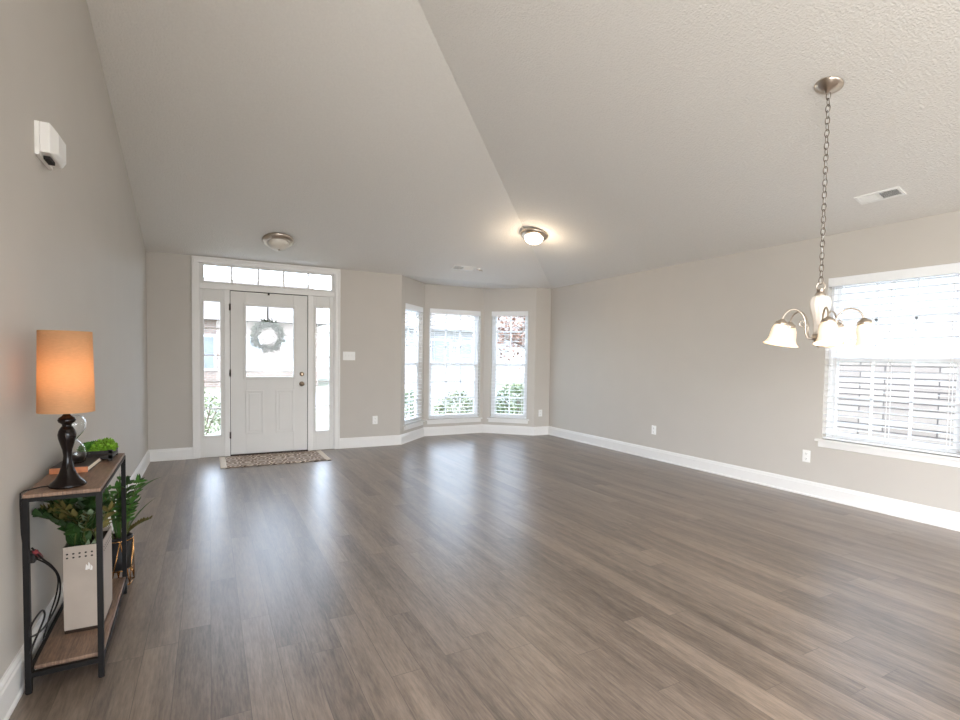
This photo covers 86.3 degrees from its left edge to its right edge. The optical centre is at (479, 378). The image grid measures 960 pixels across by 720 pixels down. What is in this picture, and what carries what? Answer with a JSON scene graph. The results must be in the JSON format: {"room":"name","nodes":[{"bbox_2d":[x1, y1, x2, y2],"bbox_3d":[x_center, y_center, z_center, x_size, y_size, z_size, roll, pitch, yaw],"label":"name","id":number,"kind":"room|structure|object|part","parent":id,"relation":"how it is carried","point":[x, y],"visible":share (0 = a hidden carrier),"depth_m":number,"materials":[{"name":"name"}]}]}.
{"room":"living room","nodes":[
{"label":"living room","id":0,"kind":"room"},
{"bbox_2d":[0,0,147,678],"bbox_3d":[-1.311,-0.655,0.981,0.130,3.700,11.011,0,3,-28],"label":"wall","id":1,"kind":"structure","parent":0,"point":[73,251],"depth_m":2.36,"materials":[{"name":"beige paint"}]},
{"bbox_2d":[28,547,60,653],"bbox_3d":[-1.700,0.826,1.960,0.082,0.360,0.392,0,3,-28],"label":"power cable","id":2,"kind":"object","parent":1,"relation":"attached to","point":[35,554],"visible":0.97,"depth_m":1.99,"materials":[{"name":"black plastic"}]},
{"bbox_2d":[34,120,65,169],"bbox_3d":[-1.855,-0.999,2.217,0.068,0.138,0.212,0,3,-28],"label":"wall box","id":3,"kind":"object","parent":1,"relation":"attached to","point":[49,147],"visible":1,"depth_m":2.15,"materials":[{"name":"white plastic"}]},
{"bbox_3d":[-1.877,-1.000,2.204,0.016,0.136,0.212,0,3,-28],"label":"plate","id":4,"kind":"part","parent":3,"relation":"part of","materials":[{"name":"white plastic"}]},
{"bbox_2d":[0,450,149,719],"bbox_3d":[-2.204,1.041,2.852,0.022,0.140,7.011,0,3,-28],"label":"baseboard","id":5,"kind":"structure","parent":1,"relation":"attached to","point":[12,683],"depth_m":1.88,"materials":[{"name":"white paint"}]},
{"bbox_2d":[146,251,550,449],"bbox_3d":[-1.305,-0.322,7.306,5.787,2.546,0.130,0,3,-28],"label":"wall","id":6,"kind":"structure","parent":0,"point":[370,302],"depth_m":6.98,"materials":[{"name":"beige paint"}]},
{"bbox_2d":[149,447,192,461],"bbox_3d":[-3.646,0.897,6.039,0.452,0.140,0.022,0,3,-28],"label":"baseboard","id":7,"kind":"structure","parent":6,"relation":"attached to","point":[169,454],"depth_m":6.04,"materials":[{"name":"white paint"}]},
{"bbox_2d":[199,288,224,457],"bbox_3d":[-3.263,-0.059,6.244,0.266,2.046,0.056,0,3,-28],"label":"window","id":8,"kind":"structure","parent":6,"relation":"in","point":[210,445],"depth_m":6.23,"materials":[{"name":"white paint"}]},
{"bbox_2d":[191,255,340,458],"bbox_3d":[-2.685,-0.250,6.554,1.740,2.420,0.136,0,3,-28],"label":"trim","id":9,"kind":"structure","parent":6,"relation":"attached to","point":[195,260],"depth_m":6.32,"materials":[{"name":"white paint"}]},
{"bbox_2d":[199,262,333,291],"bbox_3d":[-2.665,-1.271,6.504,1.580,0.240,0.056,0,3,-28],"label":"window","id":10,"kind":"structure","parent":6,"relation":"in","point":[201,265],"depth_m":6.43,"materials":[{"name":"white paint"}]},
{"bbox_2d":[229,290,307,455],"bbox_3d":[-2.687,-0.062,6.541,0.934,2.046,0.152,0,3,-28],"label":"door","id":11,"kind":"structure","parent":6,"relation":"in","point":[269,414],"depth_m":6.54,"materials":[{"name":"white paint"}]},
{"bbox_2d":[247,293,288,353],"bbox_3d":[-2.715,-0.696,6.569,0.528,0.778,0.192,0,3,-28],"label":"wreath","id":12,"kind":"object","parent":11,"relation":"hanging from","point":[266,323],"visible":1,"depth_m":6.58,"materials":[{"name":"plant"}]},
{"bbox_3d":[-2.668,-0.465,6.513,0.622,0.947,0.014,0,3,-28],"label":"lite frame","id":13,"kind":"part","parent":11,"relation":"part of","materials":[{"name":"glass"}]},
{"bbox_2d":[313,296,333,449],"bbox_3d":[-2.104,-0.066,6.857,0.272,2.046,0.056,0,3,-28],"label":"window","id":14,"kind":"structure","parent":6,"relation":"in","point":[322,439],"depth_m":6.86,"materials":[{"name":"white paint"}]},
{"bbox_2d":[343,352,354,359],"bbox_3d":[-1.782,-0.305,6.972,0.166,0.116,0.016,0,3,-28],"label":"light switch","id":15,"kind":"object","parent":6,"relation":"attached to","point":[346,355],"visible":1,"depth_m":6.97,"materials":[{"name":"white plastic"}]},
{"bbox_2d":[373,416,377,423],"bbox_3d":[-1.471,0.584,7.181,0.072,0.114,0.009,0,3,-28],"label":"wall outlet","id":16,"kind":"object","parent":6,"relation":"attached to","point":[375,418],"visible":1,"depth_m":7.18,"materials":[{"name":"white plastic"}]},
{"bbox_2d":[340,424,548,448],"bbox_3d":[-0.518,0.865,8.036,3.465,0.140,0.632,0,3,-28],"label":"baseboard","id":17,"kind":"structure","parent":6,"relation":"attached to","point":[357,442],"depth_m":8.28,"materials":[{"name":"white paint"}]},
{"bbox_2d":[400,275,424,434],"bbox_3d":[-1.071,-0.336,7.752,0.130,2.546,0.853,1,2,16],"label":"wall","id":18,"kind":"structure","parent":0,"point":[413,291],"depth_m":7.69,"materials":[{"name":"beige paint"}]},
{"bbox_2d":[403,308,424,430],"bbox_3d":[-1.040,-0.179,7.784,0.162,1.858,0.740,1,2,16],"label":"window","id":19,"kind":"structure","parent":18,"relation":"in","point":[416,360],"depth_m":8.03,"materials":[{"name":"white plastic"}]},
{"bbox_3d":[-1.095,-0.638,7.784,0.026,0.884,0.590,1,2,16],"label":"sash","id":20,"kind":"part","parent":19,"relation":"part of","materials":[{"name":"white plastic"}]},
{"bbox_3d":[-1.083,0.201,7.809,0.026,0.884,0.590,1,2,16],"label":"sash","id":21,"kind":"part","parent":19,"relation":"part of","materials":[{"name":"glass"}]},
{"bbox_3d":[-1.089,-0.218,7.797,0.060,1.783,0.650,1,2,16],"label":"frame","id":22,"kind":"part","parent":19,"relation":"part of","materials":[{"name":"white plastic"}]},
{"bbox_2d":[404,303,422,424],"bbox_3d":[-1.029,-0.218,7.779,0.074,1.777,0.642,1,2,16],"label":"window blind","id":23,"kind":"object","parent":19,"relation":"attached to","point":[408,306],"visible":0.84,"depth_m":7.76,"materials":[{"name":"white plastic"}]},
{"bbox_3d":[-1.044,0.661,7.814,0.044,0.018,0.642,1,2,16],"label":"rail","id":24,"kind":"part","parent":23,"relation":"part of","materials":[{"name":"white plastic"}]},
{"bbox_3d":[-1.025,0.712,7.810,0.102,0.075,0.740,1,2,16],"label":"sill","id":25,"kind":"part","parent":19,"relation":"part of","materials":[{"name":"white paint"}]},
{"bbox_2d":[423,284,483,426],"bbox_3d":[-0.445,-0.354,8.450,1.169,2.546,0.130,0,3,-28],"label":"wall","id":26,"kind":"structure","parent":0,"point":[436,296],"depth_m":8.34,"materials":[{"name":"beige paint"}]},
{"bbox_2d":[426,313,482,423],"bbox_3d":[-0.427,-0.196,8.439,1.010,1.858,0.162,0,3,-28],"label":"window","id":27,"kind":"structure","parent":26,"relation":"in","point":[475,347],"depth_m":8.52,"materials":[{"name":"white plastic"}]},
{"bbox_3d":[-0.450,-0.655,8.478,0.860,0.884,0.026,0,3,-28],"label":"sash","id":28,"kind":"part","parent":27,"relation":"part of","materials":[{"name":"white plastic"}]},
{"bbox_3d":[-0.450,0.184,8.488,0.860,0.884,0.026,0,3,-28],"label":"sash","id":29,"kind":"part","parent":27,"relation":"part of","materials":[{"name":"clear glass"}]},
{"bbox_3d":[-0.426,0.696,8.447,1.010,0.075,0.102,0,3,-28],"label":"sill","id":30,"kind":"part","parent":27,"relation":"part of","materials":[{"name":"white paint"}]},
{"bbox_2d":[429,308,480,418],"bbox_3d":[-0.421,-0.234,8.428,0.912,1.777,0.074,0,3,-28],"label":"window blind","id":31,"kind":"object","parent":27,"relation":"attached to","point":[432,310],"visible":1,"depth_m":8.39,"materials":[{"name":"white plastic"}]},
{"bbox_3d":[-0.435,0.645,8.464,0.912,0.018,0.044,0,3,-28],"label":"rail","id":32,"kind":"part","parent":31,"relation":"part of","materials":[{"name":"white plastic"}]},
{"bbox_2d":[9,433,959,719],"bbox_3d":[1.062,1.225,2.702,5.917,0.120,11.941,0,3,-28],"label":"floor","id":33,"kind":"structure","parent":0,"point":[471,576],"depth_m":2.71,"materials":[{"name":"grey wood"}]},
{"bbox_2d":[21,453,126,694],"bbox_3d":[-1.750,0.771,2.264,0.236,0.738,0.811,0,3,-29],"label":"console table","id":34,"kind":"object","parent":33,"relation":"on","point":[57,647],"visible":0.77,"depth_m":1.97,"materials":[{"name":"black metal"}]},
{"bbox_3d":[-1.651,0.793,1.866,0.019,0.720,0.019,0,3,-29],"label":"leg","id":35,"kind":"part","parent":34,"relation":"part of","materials":[{"name":"black metal"}]},
{"bbox_2d":[19,330,94,539],"bbox_3d":[-1.612,0.225,1.966,0.220,0.812,0.178,0,3,-28],"label":"table lamp","id":36,"kind":"object","parent":34,"relation":"on","point":[65,385],"visible":0.98,"depth_m":1.91,"materials":[{"name":"beige fabric"}]},
{"bbox_3d":[-1.677,0.521,1.925,0.027,0.222,0.099,2,2,23],"label":"power cord","id":37,"kind":"part","parent":36,"relation":"part of","materials":[{"name":"black plastic"}]},
{"bbox_3d":[-1.590,-0.026,1.966,0.178,0.310,0.178,0,3,-28],"label":"lamp shade","id":38,"kind":"part","parent":36,"relation":"part of","materials":[{"name":"beige fabric"}]},
{"bbox_3d":[-1.745,0.424,2.250,0.233,0.014,0.808,0,3,-29],"label":"rail frame","id":39,"kind":"part","parent":34,"relation":"part of","materials":[{"name":"brown wood"}]},
{"bbox_2d":[31,493,117,633],"bbox_3d":[-1.707,0.754,2.169,0.305,0.596,0.345,0,3,-28],"label":"planter","id":40,"kind":"object","parent":34,"relation":"on","point":[77,520],"visible":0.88,"depth_m":2.13,"materials":[{"name":"white ceramic"}]},
{"bbox_2d":[49,456,101,474],"bbox_3d":[-1.811,0.388,2.302,0.132,0.024,0.259,0,2,-26],"label":"book","id":41,"kind":"object","parent":34,"relation":"on","point":[90,462],"visible":0.68,"depth_m":2.23,"materials":[{"name":"black paper"}]},
{"bbox_2d":[72,415,86,463],"bbox_3d":[-1.807,0.269,2.284,0.086,0.214,0.086,0,3,-28],"label":"hourglass","id":42,"kind":"object","parent":41,"relation":"on","point":[79,452],"visible":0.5,"depth_m":2.27,"materials":[{"name":"clear glass"}]},
{"bbox_3d":[-1.755,1.071,2.275,0.233,0.018,0.808,0,3,-29],"label":"rail frame","id":43,"kind":"part","parent":34,"relation":"part of","materials":[{"name":"black metal"}]},
{"bbox_2d":[34,577,125,669],"bbox_3d":[-1.746,1.055,2.279,0.209,0.015,0.766,0,3,-29],"label":"shelf","id":44,"kind":"object","parent":34,"relation":"attached to","point":[58,647],"depth_m":2.06,"materials":[{"name":"brown wood"}]},
{"bbox_2d":[82,437,117,460],"bbox_3d":[-1.866,0.344,2.505,0.160,0.095,0.207,0,3,-28],"label":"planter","id":45,"kind":"object","parent":34,"relation":"on","point":[107,448],"visible":0.87,"depth_m":2.45,"materials":[{"name":"brown wood"}]},
{"bbox_2d":[87,448,117,460],"bbox_3d":[-1.863,0.365,2.502,0.132,0.052,0.180,0,3,-28],"label":"tray","id":46,"kind":"object","parent":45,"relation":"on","point":[105,453],"depth_m":2.44,"materials":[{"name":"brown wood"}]},
{"bbox_3d":[-1.462,0.792,1.972,0.019,0.720,0.019,0,3,-29],"label":"leg","id":47,"kind":"part","parent":34,"relation":"part of","materials":[{"name":"black metal"}]},
{"bbox_3d":[-1.850,0.760,2.661,0.019,0.720,0.019,0,3,-29],"label":"leg","id":48,"kind":"part","parent":34,"relation":"part of","materials":[{"name":"black metal"}]},
{"bbox_2d":[103,474,157,584],"bbox_3d":[-1.968,0.793,2.778,0.321,0.648,0.327,1,2,-3],"label":"potted plant","id":49,"kind":"object","parent":33,"relation":"on","point":[130,504],"visible":0.62,"depth_m":2.77,"materials":[{"name":"green plant"}]},
{"bbox_3d":[-1.967,0.944,2.791,0.126,0.177,0.126,0,3,-28],"label":"pot","id":50,"kind":"part","parent":49,"relation":"part of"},
{"bbox_2d":[219,450,331,468],"bbox_3d":[-2.480,0.970,6.203,1.200,0.015,0.696,0,3,-28],"label":"entry rug","id":51,"kind":"object","parent":33,"relation":"on","point":[305,456],"visible":1,"depth_m":6.16,"materials":[{"name":"beige fabric"}]},
{"bbox_2d":[482,287,535,426],"bbox_3d":[0.499,-0.345,8.583,0.881,2.546,0.130,1,2,16],"label":"wall","id":52,"kind":"structure","parent":0,"point":[495,299],"depth_m":8.50,"materials":[{"name":"beige paint"}]},
{"bbox_2d":[487,316,528,423],"bbox_3d":[0.492,-0.187,8.566,0.715,1.858,0.162,1,2,16],"label":"window","id":53,"kind":"structure","parent":52,"relation":"in","point":[494,346],"depth_m":8.60,"materials":[{"name":"white plastic"}]},
{"bbox_3d":[0.471,0.704,8.572,0.715,0.075,0.102,1,2,16],"label":"sill","id":54,"kind":"part","parent":53,"relation":"part of","materials":[{"name":"white paint"}]},
{"bbox_2d":[490,311,527,418],"bbox_3d":[0.489,-0.225,8.553,0.617,1.777,0.074,1,2,16],"label":"window blind","id":55,"kind":"object","parent":53,"relation":"attached to","point":[494,313],"visible":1,"depth_m":8.52,"materials":[{"name":"white plastic"}]},
{"bbox_3d":[0.477,0.653,8.590,0.617,0.018,0.044,1,2,16],"label":"rail","id":56,"kind":"part","parent":55,"relation":"part of","materials":[{"name":"white plastic"}]},
{"bbox_3d":[0.497,0.193,8.617,0.565,0.884,0.026,1,2,16],"label":"sash","id":57,"kind":"part","parent":53,"relation":"part of","materials":[{"name":"clear glass"}]},
{"bbox_3d":[0.516,-0.646,8.610,0.565,0.884,0.026,1,2,16],"label":"sash","id":58,"kind":"part","parent":53,"relation":"part of","materials":[{"name":"white plastic"}]},
{"bbox_2d":[86,0,959,288],"bbox_3d":[1.104,-1.895,2.568,5.677,1.274,11.701,0,3,-28],"label":"ceiling","id":59,"kind":"structure","parent":0,"point":[418,140],"depth_m":3.90,"materials":[{"name":"paint"}]},
{"bbox_2d":[262,232,293,250],"bbox_3d":[-2.343,-1.567,5.948,0.340,0.179,0.351,3,3,43],"label":"ceiling light","id":60,"kind":"object","parent":59,"relation":"attached to","point":[276,241],"visible":1,"depth_m":5.86,"materials":[{"name":"white glass"}]},
{"bbox_2d":[451,265,475,270],"bbox_3d":[-0.236,-1.571,7.290,0.330,0.042,0.122,0,3,-28],"label":"ceiling vent","id":61,"kind":"object","parent":59,"relation":"in","point":[456,267],"visible":1,"depth_m":7.29,"materials":[{"name":"white plastic"}]},
{"bbox_2d":[520,228,547,244],"bbox_3d":[0.678,-1.755,6.412,0.351,0.171,0.345,2,2,17],"label":"ceiling light","id":62,"kind":"object","parent":59,"relation":"attached to","point":[533,236],"visible":1,"depth_m":6.32,"materials":[{"name":"white glass"}]},
{"bbox_2d":[763,76,884,347],"bbox_3d":[2.099,-0.987,3.121,0.604,1.593,0.617,0,3,-28],"label":"chandelier","id":63,"kind":"object","parent":59,"relation":"hanging from","point":[828,332],"visible":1,"depth_m":3.09,"materials":[{"name":"silver metal"}]},
{"bbox_3d":[1.829,-0.267,3.155,0.150,0.142,0.151,0,3,-28],"label":"lamp shade","id":64,"kind":"part","parent":63,"relation":"part of","materials":[{"name":"white glass"}]},
{"bbox_3d":[2.017,-0.272,3.376,0.152,0.142,0.149,0,3,-28],"label":"lamp shade","id":65,"kind":"part","parent":63,"relation":"part of","materials":[{"name":"white glass"}]},
{"bbox_3d":[1.951,-0.333,3.143,0.167,0.189,0.110,0,3,-28],"label":"arm","id":66,"kind":"part","parent":63,"relation":"part of","materials":[{"name":"silver metal"}]},
{"bbox_3d":[2.046,-0.336,3.256,0.010,0.189,0.195,0,2,-14],"label":"arm","id":67,"kind":"part","parent":63,"relation":"part of","materials":[{"name":"silver metal"}]},
{"bbox_3d":[2.079,-0.526,3.126,0.060,0.041,0.060,0,3,-28],"label":"crown","id":68,"kind":"part","parent":63,"relation":"part of","materials":[{"name":"silver metal"}]},
{"bbox_3d":[2.088,-1.148,3.102,0.011,1.138,0.011,0,3,-28],"label":"power cord","id":69,"kind":"part","parent":63,"relation":"part of","materials":[{"name":"silver metal"}]},
{"bbox_3d":[2.088,-1.148,3.102,0.023,1.153,0.023,2,2,17],"label":"chain","id":70,"kind":"part","parent":63,"relation":"part of","materials":[{"name":"silver metal"}]},
{"bbox_3d":[2.028,-0.327,3.017,0.010,0.189,0.195,2,2,22],"label":"arm","id":71,"kind":"part","parent":63,"relation":"part of","materials":[{"name":"silver metal"}]},
{"bbox_3d":[2.096,-1.747,3.078,0.147,0.072,0.152,0,3,-28],"label":"ceiling plate","id":72,"kind":"part","parent":63,"relation":"part of","materials":[{"name":"silver metal"}]},
{"bbox_3d":[1.981,-0.255,2.908,0.150,0.142,0.151,0,3,-28],"label":"lamp shade","id":73,"kind":"part","parent":63,"relation":"part of","materials":[{"name":"white glass"}]},
{"bbox_3d":[2.285,-0.264,3.266,0.149,0.142,0.152,0,3,-28],"label":"lamp shade","id":74,"kind":"part","parent":63,"relation":"part of","materials":[{"name":"white glass"}]},
{"bbox_3d":[2.172,-0.327,3.052,0.195,0.189,0.010,3,3,40],"label":"arm","id":75,"kind":"part","parent":63,"relation":"part of","materials":[{"name":"silver metal"}]},
{"bbox_3d":[2.263,-0.253,2.976,0.152,0.142,0.149,0,3,-28],"label":"lamp shade","id":76,"kind":"part","parent":63,"relation":"part of","materials":[{"name":"white glass"}]},
{"bbox_2d":[854,186,905,204],"bbox_3d":[3.080,-1.407,3.950,0.122,0.042,0.300,0,3,-28],"label":"ceiling vent","id":77,"kind":"object","parent":59,"relation":"in","point":[893,192],"visible":1,"depth_m":3.94,"materials":[{"name":"white plastic"}]},
{"bbox_2d":[549,210,959,511],"bbox_3d":[3.766,-0.111,3.764,0.130,2.546,11.141,0,3,-28],"label":"wall","id":78,"kind":"structure","parent":0,"point":[680,350],"depth_m":5.56,"materials":[{"name":"beige paint"}]},
{"bbox_2d":[651,425,655,434],"bbox_3d":[2.221,0.660,6.547,0.009,0.114,0.072,0,3,-28],"label":"wall outlet","id":79,"kind":"object","parent":78,"relation":"attached to","point":[653,426],"visible":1,"depth_m":6.54,"materials":[{"name":"white plastic"}]},
{"bbox_2d":[548,426,959,531],"bbox_3d":[3.712,1.095,3.717,0.022,0.140,11.011,0,3,-28],"label":"baseboard","id":80,"kind":"structure","parent":78,"relation":"attached to","point":[934,516],"depth_m":4.98,"materials":[{"name":"white paint"}]},
{"bbox_2d":[802,450,810,462],"bbox_3d":[3.106,0.740,4.875,0.009,0.114,0.072,0,3,-28],"label":"wall outlet","id":81,"kind":"object","parent":78,"relation":"attached to","point":[806,453],"visible":1,"depth_m":4.87,"materials":[{"name":"white plastic"}]},
{"bbox_2d":[814,273,959,467],"bbox_3d":[3.452,-0.121,4.307,0.162,1.555,1.085,0,3,-28],"label":"window","id":82,"kind":"structure","parent":78,"relation":"in","point":[917,456],"depth_m":4.32,"materials":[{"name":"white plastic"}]},
{"bbox_3d":[3.415,0.619,4.322,0.102,0.075,1.085,0,3,-28],"label":"sill","id":83,"kind":"part","parent":82,"relation":"part of","materials":[{"name":"white paint"}]},
{"bbox_2d":[823,262,959,456],"bbox_3d":[3.442,-0.159,4.300,0.074,1.474,0.987,0,3,-28],"label":"window blind","id":84,"kind":"object","parent":82,"relation":"attached to","point":[953,268],"visible":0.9,"depth_m":4.24,"materials":[{"name":"white plastic"}]},
{"bbox_3d":[3.434,0.568,4.330,0.044,0.018,0.987,0,3,-28],"label":"rail","id":85,"kind":"part","parent":84,"relation":"part of","materials":[{"name":"white plastic"}]},
{"bbox_3d":[3.481,0.185,4.337,0.026,0.732,0.935,0,3,-28],"label":"sash","id":86,"kind":"part","parent":82,"relation":"part of","materials":[{"name":"white plastic"}]},
{"bbox_3d":[3.514,-0.502,4.322,0.026,0.732,0.935,0,3,-28],"label":"sash","id":87,"kind":"part","parent":82,"relation":"part of","materials":[{"name":"white plastic"}]},
{"label":"outside","id":88,"kind":"structure","parent":0,"visible":0},
{"bbox_2d":[204,366,523,434],"bbox_3d":[-9.363,0.805,17.729,120.000,0.150,120.000,0,3,-28],"label":"lawn","id":89,"kind":"structure","parent":88,"point":[323,372],"depth_m":16.25,"materials":[{"name":"green plant"}]},
{"bbox_2d":[204,390,220,434],"bbox_3d":[-4.498,0.670,8.242,0.907,1.005,0.897,0,3,-28],"label":"shrub","id":90,"kind":"object","parent":89,"relation":"on","point":[207,396],"visible":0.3,"depth_m":8.22,"materials":[{"name":"green plant"}]},
{"bbox_2d":[204,277,328,386],"bbox_3d":[-16.366,-2.662,27.734,14.000,5.800,10.500,0,3,-28],"label":"house","id":91,"kind":"structure","parent":89,"relation":"on","point":[258,363],"depth_m":25.45,"materials":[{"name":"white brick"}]},
{"bbox_3d":[-13.074,-1.222,24.088,1.000,1.500,0.025,0,3,-28],"label":"pane","id":92,"kind":"part","parent":91,"relation":"part of","materials":[{"name":"clear glass"}]},
{"bbox_3d":[-11.305,-1.232,25.022,1.000,1.500,0.025,0,3,-28],"label":"pane","id":93,"kind":"part","parent":91,"relation":"part of","materials":[{"name":"clear glass"}]},
{"bbox_3d":[-9.449,-1.243,26.003,1.000,1.500,0.025,0,3,-28],"label":"pane","id":94,"kind":"part","parent":91,"relation":"part of","materials":[{"name":"clear glass"}]},
{"bbox_2d":[404,389,413,418],"bbox_3d":[-1.409,0.668,9.207,1.042,1.025,0.867,0,3,-28],"label":"shrub","id":95,"kind":"object","parent":89,"relation":"on","point":[406,394],"visible":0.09,"depth_m":9.04,"materials":[{"name":"green plant"}]},
{"bbox_2d":[433,390,472,413],"bbox_3d":[-0.397,0.687,9.792,0.892,0.971,0.980,3,3,41],"label":"shrub","id":96,"kind":"object","parent":89,"relation":"on","point":[467,400],"visible":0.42,"depth_m":9.65,"materials":[{"name":"green plant"}]},
{"bbox_2d":[405,310,524,384],"bbox_3d":[-1.247,-2.750,35.723,15.000,5.800,10.500,0,3,-28],"label":"house","id":97,"kind":"structure","parent":89,"relation":"on","point":[465,356],"depth_m":30.42,"materials":[{"name":"white"}]},
{"bbox_3d":[-2.283,-1.559,29.777,1.150,1.250,0.025,0,3,-28],"label":"pane","id":98,"kind":"part","parent":97,"relation":"part of","materials":[{"name":"clear glass"}]},
{"bbox_3d":[-0.866,-1.742,30.517,0.800,0.700,0.025,0,3,-28],"label":"pane","id":99,"kind":"part","parent":97,"relation":"part of","materials":[{"name":"glass"}]},
{"bbox_2d":[450,316,524,368],"bbox_3d":[1.748,-1.509,16.605,5.578,4.898,5.151,1,2,-5],"label":"tree","id":100,"kind":"object","parent":89,"relation":"on","point":[502,338],"visible":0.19,"depth_m":16.19,"materials":[{"name":"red plant"}]},
{"bbox_2d":[495,383,523,413],"bbox_3d":[0.692,0.620,9.944,1.145,1.125,0.988,0,3,-28],"label":"shrub","id":101,"kind":"object","parent":89,"relation":"on","point":[513,386],"visible":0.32,"depth_m":9.78,"materials":[{"name":"green plant"}]},
{"bbox_2d":[502,375,523,413],"bbox_3d":[1.086,0.519,11.111,1.268,1.248,1.043,0,3,-28],"label":"shrub","id":102,"kind":"object","parent":89,"relation":"on","point":[516,380],"visible":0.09,"depth_m":10.99,"materials":[{"name":"green plant"}]},
{"bbox_2d":[836,274,959,445],"bbox_3d":[10.152,-1.160,6.728,7.750,5.200,12.300,0,3,-28],"label":"house","id":103,"kind":"structure","parent":89,"relation":"on","point":[945,342],"depth_m":7.13,"materials":[{"name":"beige stone"}]},
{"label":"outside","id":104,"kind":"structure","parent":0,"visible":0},
{"bbox_2d":[204,384,523,412],"bbox_3d":[-8.428,0.815,15.960,120.000,0.035,20.000,0,3,-28],"label":"pavement","id":105,"kind":"structure","parent":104,"point":[322,398],"depth_m":21.23,"materials":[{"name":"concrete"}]}
]}

